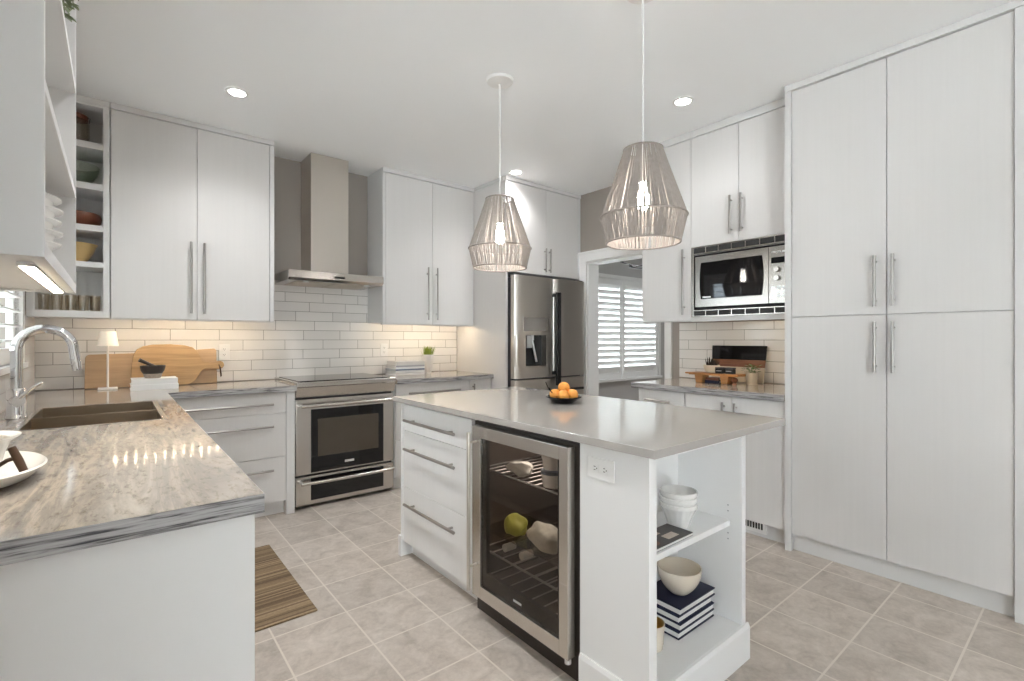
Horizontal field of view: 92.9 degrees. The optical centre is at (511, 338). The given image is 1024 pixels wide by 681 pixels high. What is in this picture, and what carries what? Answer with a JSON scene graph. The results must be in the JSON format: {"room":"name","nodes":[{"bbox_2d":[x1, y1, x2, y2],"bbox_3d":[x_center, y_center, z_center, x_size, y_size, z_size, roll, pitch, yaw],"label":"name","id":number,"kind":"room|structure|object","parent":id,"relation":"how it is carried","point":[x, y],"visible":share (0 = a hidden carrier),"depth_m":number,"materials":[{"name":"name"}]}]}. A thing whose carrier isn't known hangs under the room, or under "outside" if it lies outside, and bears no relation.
{"room":"kitchen","nodes":[
{"label":"kitchen","id":0,"kind":"room"},
{"bbox_2d":[0,291,32,412],"bbox_3d":[-1.508,-0.123,1.090,0.150,2.732,4.995,0,0,-39],"label":"wall","id":1,"kind":"structure","parent":0,"point":[2,300],"depth_m":2.59,"materials":[{"name":"beige paint"}]},
{"bbox_2d":[0,290,27,375],"bbox_3d":[-2.159,-0.391,1.936,0.150,1.093,1.850,0,0,-39],"label":"window","id":2,"kind":"structure","parent":1,"relation":"in","point":[9,310],"depth_m":2.57,"materials":[{"name":"white paint"}]},
{"bbox_2d":[0,316,34,412],"bbox_3d":[-2.027,0.098,1.853,0.010,0.459,3.155,0,0,-39],"label":"backsplash","id":3,"kind":"structure","parent":1,"relation":"attached to","point":[29,372],"depth_m":2.82,"materials":[{"name":"tile"}]},
{"bbox_2d":[0,0,75,293],"bbox_3d":[-1.118,-0.808,0.983,0.315,1.358,0.807,0,0,-39],"label":"wall shelf","id":4,"kind":"object","parent":1,"relation":"attached to","point":[38,42],"visible":0.9,"depth_m":0.77,"materials":[{"name":"wood"}]},
{"bbox_2d":[16,261,64,292],"bbox_3d":[-1.052,-0.131,1.097,0.024,0.010,0.630,0,0,-39],"label":"light","id":5,"kind":"object","parent":4,"relation":"attached to","point":[30,268],"visible":0.89,"depth_m":0.96,"materials":[{"name":"white plastic"}]},
{"bbox_2d":[45,240,61,252],"bbox_3d":[-1.251,-0.198,1.174,0.243,0.085,0.243,0,0,-39],"label":"bowl","id":6,"kind":"object","parent":4,"relation":"on","point":[52,245],"visible":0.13,"depth_m":1.22,"materials":[{"name":"ceramic"}]},
{"bbox_2d":[45,227,63,241],"bbox_3d":[-1.247,-0.227,1.174,0.243,0.085,0.243,0,0,-39],"label":"bowl","id":7,"kind":"object","parent":6,"relation":"on","point":[50,234],"visible":0.16,"depth_m":1.21,"materials":[{"name":"ceramic"}]},
{"bbox_2d":[45,216,61,228],"bbox_3d":[-1.248,-0.255,1.171,0.243,0.085,0.243,0,0,-39],"label":"bowl","id":8,"kind":"object","parent":7,"relation":"on","point":[50,222],"visible":0.19,"depth_m":1.21,"materials":[{"name":"ceramic"}]},
{"bbox_2d":[45,204,63,218],"bbox_3d":[-1.248,-0.283,1.176,0.243,0.085,0.243,0,0,-39],"label":"bowl","id":9,"kind":"object","parent":8,"relation":"on","point":[50,211],"visible":0.12,"depth_m":1.21,"materials":[{"name":"ceramic"}]},
{"bbox_2d":[45,192,61,205],"bbox_3d":[-1.249,-0.312,1.172,0.243,0.085,0.243,0,0,-39],"label":"bowl","id":10,"kind":"object","parent":9,"relation":"on","point":[50,199],"visible":0.15,"depth_m":1.21,"materials":[{"name":"ceramic"}]},
{"bbox_2d":[62,0,78,22],"bbox_3d":[-1.135,-0.829,1.128,0.196,0.240,0.377,0,0,-39],"label":"trailing plant","id":11,"kind":"object","parent":4,"relation":"on","point":[69,6],"visible":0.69,"depth_m":1.10,"materials":[{"name":"green plant"}]},
{"bbox_2d":[39,156,456,390],"bbox_3d":[-1.467,-0.123,4.442,4.449,2.732,0.150,0,0,-39],"label":"wall","id":12,"kind":"structure","parent":0,"point":[287,172],"depth_m":4.07,"materials":[{"name":"beige paint"}]},
{"bbox_2d":[26,94,109,318],"bbox_3d":[-2.773,-0.809,3.062,0.374,1.355,0.333,0,0,-39],"label":"upper cabinet","id":13,"kind":"object","parent":12,"relation":"attached to","point":[92,275],"visible":0.47,"depth_m":3.11,"materials":[{"name":"wood"}]},
{"bbox_2d":[76,112,89,140],"bbox_3d":[-2.743,-1.317,3.054,0.149,0.200,0.144,0,0,-39],"label":"glass jar","id":14,"kind":"object","parent":13,"relation":"on","point":[81,118],"visible":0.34,"depth_m":3.07,"materials":[{"name":"glass"}]},
{"bbox_2d":[76,241,97,260],"bbox_3d":[-2.735,-0.537,3.048,0.216,0.120,0.216,0,0,-39],"label":"bowl","id":15,"kind":"object","parent":13,"relation":"on","point":[85,251],"visible":0.37,"depth_m":3.02,"materials":[{"name":"ceramic"}]},
{"bbox_2d":[76,210,101,225],"bbox_3d":[-2.746,-0.748,3.064,0.252,0.085,0.252,0,0,-39],"label":"terracotta bowl","id":16,"kind":"object","parent":13,"relation":"on","point":[82,217],"visible":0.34,"depth_m":3.02,"materials":[{"name":"ceramic"}]},
{"bbox_2d":[76,139,102,163],"bbox_3d":[-2.770,-1.197,3.060,0.306,0.040,0.303,0,0,-39],"label":"shelf","id":17,"kind":"object","parent":13,"relation":"attached to","point":[87,152],"depth_m":3.07,"materials":[{"name":"wood"}]},
{"bbox_2d":[76,181,102,200],"bbox_3d":[-2.770,-0.944,3.060,0.306,0.040,0.303,0,0,-39],"label":"shelf","id":18,"kind":"object","parent":13,"relation":"attached to","point":[85,191],"depth_m":3.05,"materials":[{"name":"wood"}]},
{"bbox_2d":[76,223,102,239],"bbox_3d":[-2.770,-0.686,3.060,0.306,0.037,0.303,0,0,-39],"label":"shelf","id":19,"kind":"object","parent":13,"relation":"attached to","point":[83,231],"depth_m":3.05,"materials":[{"name":"wood"}]},
{"bbox_2d":[76,261,102,272],"bbox_3d":[-2.770,-0.460,3.060,0.306,0.034,0.303,0,0,-39],"label":"shelf","id":20,"kind":"object","parent":13,"relation":"attached to","point":[81,266],"depth_m":3.03,"materials":[{"name":"wood"}]},
{"bbox_2d":[110,102,273,322],"bbox_3d":[-2.248,-0.805,3.470,0.952,1.363,0.365,0,0,-39],"label":"upper cabinet","id":21,"kind":"object","parent":12,"relation":"attached to","point":[192,203],"visible":1,"depth_m":3.31,"materials":[{"name":"white wood"}]},
{"bbox_2d":[219,345,229,359],"bbox_3d":[-2.204,0.101,3.726,0.072,0.116,0.007,0,0,-39],"label":"wall outlet","id":22,"kind":"object","parent":12,"relation":"attached to","point":[224,350],"visible":1,"depth_m":3.73,"materials":[{"name":"white plastic"}]},
{"bbox_2d":[35,285,456,390],"bbox_3d":[-1.798,-0.075,4.069,3.144,0.804,0.010,0,0,-39],"label":"backsplash","id":23,"kind":"structure","parent":12,"relation":"attached to","point":[314,331],"depth_m":4.00,"materials":[{"name":"tile"}]},
{"bbox_2d":[274,152,383,289],"bbox_3d":[-1.504,-0.960,3.987,0.740,1.055,0.485,0,0,-39],"label":"range hood","id":24,"kind":"object","parent":12,"relation":"attached to","point":[324,179],"visible":0.95,"depth_m":3.95,"materials":[{"name":"silver metal"}]},
{"bbox_2d":[380,344,387,355],"bbox_3d":[-1.196,0.103,4.547,0.072,0.116,0.007,0,0,-39],"label":"wall outlet","id":25,"kind":"object","parent":12,"relation":"attached to","point":[383,347],"visible":1,"depth_m":4.54,"materials":[{"name":"white plastic"}]},
{"bbox_2d":[368,167,473,325],"bbox_3d":[-0.838,-0.805,4.618,0.955,1.363,0.365,0,0,-39],"label":"upper cabinet","id":26,"kind":"object","parent":12,"relation":"attached to","point":[421,228],"visible":0.99,"depth_m":4.44,"materials":[{"name":"white wood"}]},
{"bbox_2d":[422,354,433,372],"bbox_3d":[-0.811,0.239,4.692,0.111,0.178,0.111,0,0,-17],"label":"pot","id":27,"kind":"object","parent":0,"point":[428,358],"depth_m":4.65,"materials":[{"name":"ceramic"}]},
{"bbox_2d":[76,0,1012,194],"bbox_3d":[1.344,-1.539,1.675,10.200,0.100,8.100,0,0,-39],"label":"ceiling","id":28,"kind":"structure","parent":0,"point":[371,85],"depth_m":2.66,"materials":[{"name":"white paint"}]},
{"bbox_2d":[225,87,248,97],"bbox_3d":[-1.658,-1.484,2.933,0.124,0.006,0.124,0,0,-39],"label":"recessed light","id":29,"kind":"object","parent":28,"relation":"in","point":[233,91],"visible":1,"depth_m":2.93,"materials":[{"name":"white plastic"}]},
{"bbox_2d":[468,73,531,271],"bbox_3d":[-0.069,-0.946,2.797,0.367,1.082,0.367,0,0,2],"label":"pendant lamp","id":30,"kind":"object","parent":28,"relation":"hanging from","point":[502,235],"visible":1,"depth_m":2.71,"materials":[{"name":"beige fabric"}]},
{"bbox_2d":[599,0,688,249],"bbox_3d":[0.558,-0.946,2.070,0.367,1.082,0.367,0,0,-17],"label":"pendant lamp","id":31,"kind":"object","parent":28,"relation":"hanging from","point":[631,181],"visible":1,"depth_m":1.97,"materials":[{"name":"beige fabric"}]},
{"bbox_2d":[673,96,692,106],"bbox_3d":[1.070,-1.484,3.044,0.124,0.006,0.124,0,0,-39],"label":"recessed light","id":32,"kind":"object","parent":28,"relation":"in","point":[686,100],"visible":1,"depth_m":3.04,"materials":[{"name":"white plastic"}]},
{"bbox_2d":[599,258,663,400],"bbox_3d":[1.337,-0.123,6.668,2.702,2.732,0.150,0,0,-39],"label":"wall","id":33,"kind":"structure","parent":0,"point":[617,389],"depth_m":6.77,"materials":[{"name":"grey paint"}]},
{"bbox_2d":[599,273,661,382],"bbox_3d":[1.505,-0.147,6.750,1.762,1.440,0.165,0,0,-39],"label":"window","id":34,"kind":"structure","parent":33,"relation":"in","point":[628,345],"depth_m":6.74,"materials":[{"name":"white paint"}]},
{"bbox_2d":[255,487,1023,680],"bbox_3d":[1.344,1.273,1.675,10.200,0.060,8.100,0,0,-39],"label":"floor","id":35,"kind":"structure","parent":0,"point":[382,614],"depth_m":2.12,"materials":[{"name":"tile"}]},
{"bbox_2d":[0,514,254,680],"bbox_3d":[-1.594,0.807,1.833,0.645,0.872,2.525,0,0,-39],"label":"base cabinet","id":36,"kind":"object","parent":35,"relation":"on","point":[176,605],"visible":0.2,"depth_m":0.92,"materials":[{"name":"white paint"}]},
{"bbox_2d":[0,379,296,565],"bbox_3d":[-1.479,0.349,2.291,1.392,0.040,3.147,0,0,-39],"label":"countertop","id":37,"kind":"structure","parent":36,"relation":"on","point":[98,485],"depth_m":1.12,"materials":[{"name":"stone"}]},
{"bbox_2d":[0,451,47,487],"bbox_3d":[-1.212,0.307,1.083,0.256,0.042,0.380,0,0,-39],"label":"oval dish","id":38,"kind":"object","parent":37,"relation":"on","point":[9,473],"visible":0.86,"depth_m":1.17,"materials":[{"name":"ceramic"}]},
{"bbox_2d":[0,431,27,471],"bbox_3d":[-1.210,0.269,1.078,0.174,0.100,0.174,0,0,35],"label":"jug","id":39,"kind":"object","parent":38,"relation":"in","point":[6,437],"visible":0.94,"depth_m":1.10,"materials":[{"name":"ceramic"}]},
{"bbox_2d":[5,324,82,419],"bbox_3d":[-1.964,0.133,2.043,0.240,0.390,0.119,0,0,-39],"label":"kitchen faucet","id":40,"kind":"object","parent":37,"relation":"on","point":[16,395],"visible":1,"depth_m":2.00,"materials":[{"name":"silver metal"}]},
{"bbox_2d":[12,400,167,431],"bbox_3d":[-1.831,0.429,2.152,0.454,0.204,0.774,0,0,-39],"label":"sink","id":41,"kind":"object","parent":37,"relation":"in","point":[43,418],"visible":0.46,"depth_m":2.19,"materials":[{"name":"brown metal"}]},
{"bbox_2d":[97,331,118,389],"bbox_3d":[-2.640,0.140,3.176,0.112,0.377,0.112,0,0,-39],"label":"table lamp","id":42,"kind":"object","parent":37,"relation":"on","point":[105,338],"visible":1,"depth_m":3.15,"materials":[{"name":"metal"}]},
{"bbox_2d":[84,353,133,388],"bbox_3d":[-2.619,0.211,3.326,0.458,0.234,0.054,0,0,-39],"label":"cutting board","id":43,"kind":"object","parent":37,"relation":"on","point":[95,364],"visible":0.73,"depth_m":3.25,"materials":[{"name":"wood"}]},
{"bbox_2d":[130,383,178,390],"bbox_3d":[-2.373,0.311,3.226,0.252,0.034,0.200,0,0,-39],"label":"cookbook","id":44,"kind":"object","parent":37,"relation":"on","point":[173,385],"visible":0.86,"depth_m":3.15,"materials":[{"name":"paper"}]},
{"bbox_2d":[131,376,177,384],"bbox_3d":[-2.374,0.276,3.227,0.244,0.036,0.193,0,0,-39],"label":"cookbook","id":45,"kind":"object","parent":44,"relation":"on","point":[166,379],"visible":0.96,"depth_m":3.17,"materials":[{"name":"paper"}]},
{"bbox_2d":[140,365,165,377],"bbox_3d":[-2.370,0.216,3.209,0.138,0.083,0.138,0,0,-39],"label":"mortar","id":46,"kind":"object","parent":45,"relation":"on","point":[148,371],"visible":0.98,"depth_m":3.17,"materials":[{"name":"stone"}]},
{"bbox_2d":[131,344,223,384],"bbox_3d":[-2.377,0.182,3.478,0.552,0.291,0.064,0,0,-39],"label":"paddle board","id":47,"kind":"object","parent":37,"relation":"on","point":[184,362],"visible":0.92,"depth_m":3.46,"materials":[{"name":"brown wood"}]},
{"bbox_2d":[190,348,216,383],"bbox_3d":[-2.334,0.200,3.568,0.288,0.257,0.055,0,0,-39],"label":"cutting board","id":48,"kind":"object","parent":37,"relation":"on","point":[209,375],"visible":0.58,"depth_m":3.61,"materials":[{"name":"wood"}]},
{"bbox_2d":[174,391,294,517],"bbox_3d":[-2.034,0.806,3.459,0.767,0.873,0.652,0,0,-39],"label":"base cabinet","id":49,"kind":"object","parent":35,"relation":"on","point":[256,431],"visible":0.52,"depth_m":3.34,"materials":[{"name":"white wood"}]},
{"bbox_2d":[255,545,316,631],"bbox_3d":[-1.350,1.238,2.428,0.455,0.008,0.906,0,0,-39],"label":"kitchen rug","id":50,"kind":"object","parent":35,"relation":"on","point":[279,598],"visible":0.49,"depth_m":2.35,"materials":[{"name":"fabric"}]},
{"bbox_2d":[275,373,395,507],"bbox_3d":[-1.425,0.775,3.938,0.765,0.936,0.660,0,0,-39],"label":"range oven","id":51,"kind":"object","parent":35,"relation":"on","point":[344,422],"visible":0.91,"depth_m":3.71,"materials":[{"name":"silver metal"}]},
{"bbox_2d":[280,373,388,381],"bbox_3d":[-1.442,0.309,3.960,0.705,0.005,0.562,0,0,-39],"label":"cooktop","id":52,"kind":"object","parent":51,"relation":"in","point":[330,377],"depth_m":3.87,"materials":[{"name":"silver glass"}]},
{"bbox_2d":[398,403,476,598],"bbox_3d":[-0.180,0.800,2.715,0.680,0.885,0.734,0,0,-39],"label":"base cabinet","id":53,"kind":"object","parent":35,"relation":"on","point":[433,443],"visible":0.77,"depth_m":2.49,"materials":[{"name":"white wood"}]},
{"bbox_2d":[393,387,785,459],"bbox_3d":[0.227,0.343,2.401,0.922,0.028,1.744,0,0,-39],"label":"countertop","id":54,"kind":"structure","parent":53,"relation":"on","point":[650,430],"depth_m":2.00,"materials":[{"name":"stone"}]},
{"bbox_2d":[546,395,581,403],"bbox_3d":[0.267,0.311,2.507,0.184,0.034,0.184,0,0,-39],"label":"dish","id":55,"kind":"object","parent":54,"relation":"on","point":[555,400],"visible":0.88,"depth_m":2.45,"materials":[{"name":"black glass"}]},
{"bbox_2d":[557,390,568,397],"bbox_3d":[0.260,0.286,2.463,0.060,0.058,0.060,0,0,-39],"label":"apricot","id":56,"kind":"object","parent":55,"relation":"in","point":[562,393],"visible":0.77,"depth_m":2.44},
{"bbox_2d":[568,389,577,397],"bbox_3d":[0.309,0.285,2.494,0.061,0.059,0.061,0,0,-39],"label":"apricot","id":57,"kind":"object","parent":55,"relation":"in","point":[573,393],"visible":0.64,"depth_m":2.47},
{"bbox_2d":[558,382,569,390],"bbox_3d":[0.267,0.250,2.506,0.061,0.059,0.060,0,0,-39],"label":"apricot","id":58,"kind":"object","parent":57,"relation":"on","point":[563,385],"visible":0.71,"depth_m":2.48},
{"bbox_2d":[391,379,490,488],"bbox_3d":[-0.751,0.806,4.498,0.974,0.873,0.643,0,0,-39],"label":"base cabinet","id":59,"kind":"object","parent":35,"relation":"on","point":[461,385],"visible":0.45,"depth_m":4.06,"materials":[{"name":"white wood"}]},
{"bbox_2d":[376,371,493,383],"bbox_3d":[-0.752,0.349,4.500,0.976,0.040,0.640,0,0,-39],"label":"countertop","id":60,"kind":"structure","parent":59,"relation":"on","point":[440,376],"depth_m":4.34,"materials":[{"name":"stone"}]},
{"bbox_2d":[386,372,424,375],"bbox_3d":[-0.998,0.316,4.527,0.292,0.024,0.220,0,0,-39],"label":"magazine","id":61,"kind":"object","parent":60,"relation":"on","point":[387,373],"visible":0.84,"depth_m":4.44,"materials":[{"name":"paper"}]},
{"bbox_2d":[386,370,424,372],"bbox_3d":[-0.994,0.295,4.534,0.286,0.018,0.214,0,0,-39],"label":"magazine","id":62,"kind":"object","parent":61,"relation":"on","point":[387,370],"visible":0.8,"depth_m":4.45,"materials":[{"name":"paper"}]},
{"bbox_2d":[385,368,424,370],"bbox_3d":[-0.997,0.279,4.529,0.291,0.012,0.219,0,0,-39],"label":"magazine","id":63,"kind":"object","parent":62,"relation":"on","point":[385,368],"visible":0.77,"depth_m":4.44,"materials":[{"name":"paper"}]},
{"bbox_2d":[386,366,424,368],"bbox_3d":[-0.994,0.264,4.535,0.285,0.018,0.213,0,0,-39],"label":"magazine","id":64,"kind":"object","parent":63,"relation":"on","point":[386,366],"visible":0.8,"depth_m":4.45,"materials":[{"name":"paper"}]},
{"bbox_2d":[386,365,424,366],"bbox_3d":[-0.996,0.247,4.531,0.288,0.014,0.216,0,0,-39],"label":"magazine","id":65,"kind":"object","parent":64,"relation":"on","point":[386,365],"visible":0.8,"depth_m":4.44,"materials":[{"name":"paper"}]},
{"bbox_2d":[387,360,424,365],"bbox_3d":[-0.992,0.223,4.538,0.282,0.034,0.210,0,0,-39],"label":"magazine","id":66,"kind":"object","parent":65,"relation":"on","point":[405,362],"visible":1,"depth_m":4.46,"materials":[{"name":"paper"}]},
{"bbox_2d":[422,346,435,372],"bbox_3d":[-0.807,0.195,4.690,0.160,0.267,0.141,0,0,-39],"label":"potted grass","id":67,"kind":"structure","parent":60,"relation":"on","point":[428,355],"depth_m":4.66,"materials":[{"name":"plant"}]},
{"bbox_2d":[457,175,580,388],"bbox_3d":[0.075,-0.122,5.039,0.998,2.730,0.866,0,0,-39],"label":"tall cabinet","id":68,"kind":"object","parent":35,"relation":"on","point":[550,217],"visible":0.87,"depth_m":4.70,"materials":[{"name":"white wood"}]},
{"bbox_2d":[467,420,579,680],"bbox_3d":[0.212,0.809,2.132,0.656,0.868,0.654,0,0,-39],"label":"wine cooler","id":69,"kind":"object","parent":35,"relation":"on","point":[536,599],"visible":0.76,"depth_m":2.10,"materials":[{"name":"silver metal"}]},
{"bbox_2d":[504,513,527,536],"bbox_3d":[0.012,0.811,2.136,0.091,0.090,0.120,0,0,-39],"label":"apple","id":70,"kind":"object","parent":69,"relation":"on","point":[515,524],"visible":1,"depth_m":2.10,"materials":[{"name":"food"}]},
{"bbox_2d":[506,461,533,476],"bbox_3d":[0.036,0.555,2.099,0.094,0.057,0.147,0,0,-39],"label":"bag","id":71,"kind":"object","parent":69,"relation":"on","point":[520,468],"visible":1,"depth_m":2.06,"materials":[{"name":"plastic"}]},
{"bbox_2d":[502,523,557,551],"bbox_3d":[0.081,0.910,2.208,0.295,0.074,0.074,0,0,-39],"label":"wine bottle","id":72,"kind":"object","parent":69,"relation":"in","point":[523,542],"visible":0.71,"depth_m":2.15,"materials":[{"name":"glass"}]},
{"bbox_2d":[519,545,552,560],"bbox_3d":[0.153,0.910,2.127,0.295,0.074,0.074,0,0,-39],"label":"wine bottle","id":73,"kind":"object","parent":69,"relation":"in","point":[534,551],"visible":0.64,"depth_m":2.06,"materials":[{"name":"glass"}]},
{"bbox_2d":[526,521,557,553],"bbox_3d":[0.137,0.808,1.992,0.099,0.100,0.175,0,0,-39],"label":"bag","id":74,"kind":"object","parent":69,"relation":"on","point":[544,536],"visible":0.91,"depth_m":1.95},
{"bbox_2d":[541,455,557,488],"bbox_3d":[0.162,0.520,1.931,0.094,0.127,0.094,0,0,-39],"label":"tub","id":75,"kind":"object","parent":69,"relation":"on","point":[549,478],"depth_m":1.89,"materials":[{"name":"plastic"}]},
{"bbox_2d":[508,274,583,393],"bbox_3d":[0.143,0.326,4.961,0.927,1.834,0.928,0,0,-39],"label":"refrigerator","id":76,"kind":"object","parent":35,"relation":"on","point":[546,315],"visible":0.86,"depth_m":4.60,"materials":[{"name":"silver metal"}]},
{"bbox_2d":[639,388,685,405],"bbox_3d":[1.320,0.806,3.751,0.695,0.873,0.401,0,0,-39],"label":"base cabinet","id":77,"kind":"object","parent":35,"relation":"on","point":[646,395],"visible":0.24,"depth_m":3.53,"materials":[{"name":"white wood"}]},
{"bbox_2d":[579,436,749,680],"bbox_3d":[0.579,0.800,1.805,0.652,0.885,0.301,0,0,-39],"label":"base cabinet","id":78,"kind":"object","parent":35,"relation":"on","point":[620,520],"visible":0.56,"depth_m":1.68,"materials":[{"name":"wood"}]},
{"bbox_2d":[588,455,614,483],"bbox_3d":[0.300,0.440,1.644,0.007,0.072,0.116,0,0,-39],"label":"wall outlet","id":79,"kind":"object","parent":78,"relation":"attached to","point":[598,468],"visible":1,"depth_m":1.64,"materials":[{"name":"white plastic"}]},
{"bbox_2d":[592,463,598,472],"bbox_3d":[0.285,0.440,1.659,0.002,0.028,0.028,0,0,-39],"label":"socket","id":80,"kind":"object","parent":79,"relation":"attached to","point":[595,466],"depth_m":1.66,"materials":[{"name":"white plastic"}]},
{"bbox_2d":[657,616,664,652],"bbox_3d":[0.505,1.060,1.747,0.086,0.090,0.086,0,0,-39],"label":"cup","id":81,"kind":"object","parent":78,"relation":"in","point":[660,622],"visible":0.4,"depth_m":1.72,"materials":[{"name":"beige ceramic"}]},
{"bbox_2d":[657,524,692,551],"bbox_3d":[0.515,0.706,1.717,0.277,0.013,0.108,0,0,-39],"label":"cookbook","id":82,"kind":"object","parent":78,"relation":"on","point":[668,535],"visible":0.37,"depth_m":1.73,"materials":[{"name":"paper"}]},
{"bbox_2d":[660,500,697,528],"bbox_3d":[0.636,0.667,1.860,0.138,0.091,0.138,0,0,-39],"label":"bowl","id":83,"kind":"object","parent":78,"relation":"on","point":[681,517],"visible":0.73,"depth_m":1.81,"materials":[{"name":"ceramic"}]},
{"bbox_2d":[660,494,697,506],"bbox_3d":[0.636,0.644,1.860,0.138,0.091,0.138,0,0,-39],"label":"bowl","id":84,"kind":"object","parent":83,"relation":"on","point":[670,502],"visible":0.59,"depth_m":1.80,"materials":[{"name":"ceramic"}]},
{"bbox_2d":[660,485,697,500],"bbox_3d":[0.636,0.622,1.860,0.138,0.091,0.138,0,0,-39],"label":"bowl","id":85,"kind":"object","parent":84,"relation":"in","point":[673,492],"visible":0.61,"depth_m":1.88,"materials":[{"name":"ceramic"}]},
{"bbox_2d":[664,611,713,639],"bbox_3d":[0.655,1.091,1.928,0.252,0.028,0.170,0,0,-39],"label":"book","id":86,"kind":"object","parent":78,"relation":"in","point":[671,632],"visible":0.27,"depth_m":1.83,"materials":[{"name":"paper"}]},
{"bbox_2d":[657,602,713,632],"bbox_3d":[0.656,1.062,1.926,0.242,0.028,0.174,0,0,-39],"label":"book","id":87,"kind":"object","parent":86,"relation":"on","point":[684,625],"visible":0.3,"depth_m":1.83,"materials":[{"name":"paper"}]},
{"bbox_2d":[657,597,711,624],"bbox_3d":[0.651,1.034,1.925,0.240,0.028,0.170,0,0,-39],"label":"book","id":88,"kind":"object","parent":87,"relation":"on","point":[662,612],"visible":0.32,"depth_m":1.83,"materials":[{"name":"paper"}]},
{"bbox_2d":[657,580,714,616],"bbox_3d":[0.658,1.005,1.928,0.248,0.028,0.174,0,0,-39],"label":"book","id":89,"kind":"object","parent":88,"relation":"on","point":[678,605],"visible":0.46,"depth_m":1.86,"materials":[{"name":"paper"}]},
{"bbox_2d":[657,557,701,595],"bbox_3d":[0.656,0.941,1.910,0.168,0.098,0.168,0,0,-39],"label":"bowl","id":90,"kind":"object","parent":89,"relation":"on","point":[680,576],"visible":0.99,"depth_m":1.89,"materials":[{"name":"ceramic"}]},
{"bbox_2d":[657,510,729,560],"bbox_3d":[0.569,0.724,1.826,0.559,0.022,0.226,0,0,-39],"label":"shelf","id":91,"kind":"object","parent":78,"relation":"attached to","point":[704,523],"depth_m":1.86,"materials":[{"name":"wood"}]},
{"bbox_2d":[685,392,784,543],"bbox_3d":[1.656,0.806,3.339,0.695,0.873,0.662,0,0,-39],"label":"base cabinet","id":92,"kind":"object","parent":35,"relation":"on","point":[765,450],"visible":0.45,"depth_m":3.00,"materials":[{"name":"white wood"}]},
{"bbox_2d":[631,378,784,401],"bbox_3d":[1.519,0.349,3.503,0.683,0.040,1.092,0,0,-39],"label":"countertop","id":93,"kind":"structure","parent":92,"relation":"on","point":[765,391],"depth_m":3.33,"materials":[{"name":"stone"}]},
{"bbox_2d":[685,371,745,384],"bbox_3d":[1.499,0.290,3.630,0.120,0.076,0.435,0,0,-39],"label":"wooden riser","id":94,"kind":"object","parent":93,"relation":"on","point":[700,377],"visible":0.93,"depth_m":3.55,"materials":[{"name":"brown wood"}]},
{"bbox_2d":[703,357,720,372],"bbox_3d":[1.491,0.192,3.623,0.116,0.121,0.126,0,0,-39],"label":"potted plant","id":95,"kind":"object","parent":94,"relation":"on","point":[709,367],"visible":0.91,"depth_m":3.59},
{"bbox_2d":[724,367,735,373],"bbox_3d":[1.576,0.230,3.512,0.054,0.044,0.062,0,0,-39],"label":"tin","id":96,"kind":"object","parent":94,"relation":"on","point":[728,370],"visible":1,"depth_m":3.49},
{"bbox_2d":[712,345,767,383],"bbox_3d":[1.727,0.190,3.723,0.050,0.276,0.420,0,0,-39],"label":"display board","id":97,"kind":"object","parent":93,"relation":"on","point":[738,357],"visible":0.63,"depth_m":3.69,"materials":[{"name":"brown wood"}]},
{"bbox_2d":[741,364,760,384],"bbox_3d":[1.735,0.256,3.511,0.132,0.146,0.144,0,0,-39],"label":"potted herb","id":98,"kind":"object","parent":93,"relation":"on","point":[751,377],"visible":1,"depth_m":3.48,"materials":[{"name":"ceramic"}]},
{"bbox_2d":[746,520,766,534],"bbox_3d":[1.485,1.185,3.148,0.009,0.072,0.315,0,0,-39],"label":"vent grille","id":99,"kind":"object","parent":92,"relation":"attached to","point":[750,525],"visible":0.3,"depth_m":3.07,"materials":[{"name":"white plastic"}]},
{"bbox_2d":[785,0,1023,624],"bbox_3d":[2.184,-0.122,2.681,0.707,2.730,1.018,0,0,-39],"label":"pantry cabinet","id":100,"kind":"object","parent":35,"relation":"on","point":[904,161],"visible":1,"depth_m":2.42,"materials":[{"name":"white wood"}]},
{"bbox_2d":[573,186,784,384],"bbox_3d":[2.742,-0.123,2.683,0.155,2.732,7.895,0,0,-39],"label":"wall","id":101,"kind":"structure","parent":0,"point":[592,204],"depth_m":4.87,"materials":[{"name":"beige paint"}]},
{"bbox_2d":[578,242,671,395],"bbox_3d":[1.103,0.176,4.669,0.191,2.133,1.095,0,0,-39],"label":"trim","id":102,"kind":"structure","parent":101,"relation":"attached to","point":[589,261],"depth_m":4.98,"materials":[{"name":"white paint"}]},
{"bbox_2d":[642,132,690,322],"bbox_3d":[1.343,-0.806,3.807,0.571,1.361,0.418,0,0,-39],"label":"upper cabinet","id":103,"kind":"object","parent":101,"relation":"attached to","point":[666,272],"visible":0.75,"depth_m":3.59,"materials":[{"name":"white wood"}]},
{"bbox_2d":[679,320,784,383],"bbox_3d":[1.784,0.097,3.729,0.010,0.460,1.108,0,0,-39],"label":"backsplash","id":104,"kind":"structure","parent":101,"relation":"attached to","point":[696,340],"depth_m":3.81,"materials":[{"name":"tile"}]},
{"bbox_2d":[691,98,784,321],"bbox_3d":[1.690,-0.805,3.380,0.571,1.364,0.682,0,0,-39],"label":"upper cabinet","id":105,"kind":"object","parent":101,"relation":"attached to","point":[738,161],"visible":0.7,"depth_m":3.22,"materials":[{"name":"white wood"}]},
{"bbox_2d":[691,233,784,316],"bbox_3d":[1.663,-0.404,3.359,0.498,0.493,0.674,0,0,-39],"label":"microwave","id":106,"kind":"object","parent":105,"relation":"in","point":[749,281],"visible":0.72,"depth_m":3.21,"materials":[{"name":"silver metal"}]},
{"bbox_2d":[703,365,719,372],"bbox_3d":[1.488,0.223,3.627,0.116,0.058,0.116,0,0,-39],"label":"pot","id":107,"kind":"object","parent":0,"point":[708,368],"depth_m":3.59,"materials":[{"name":"ceramic"}]},
{"bbox_2d":[745,372,758,384],"bbox_3d":[1.732,0.286,3.511,0.094,0.085,0.094,0,0,-39],"label":"pot","id":108,"kind":"object","parent":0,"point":[751,377],"depth_m":3.48,"materials":[{"name":"ceramic"}]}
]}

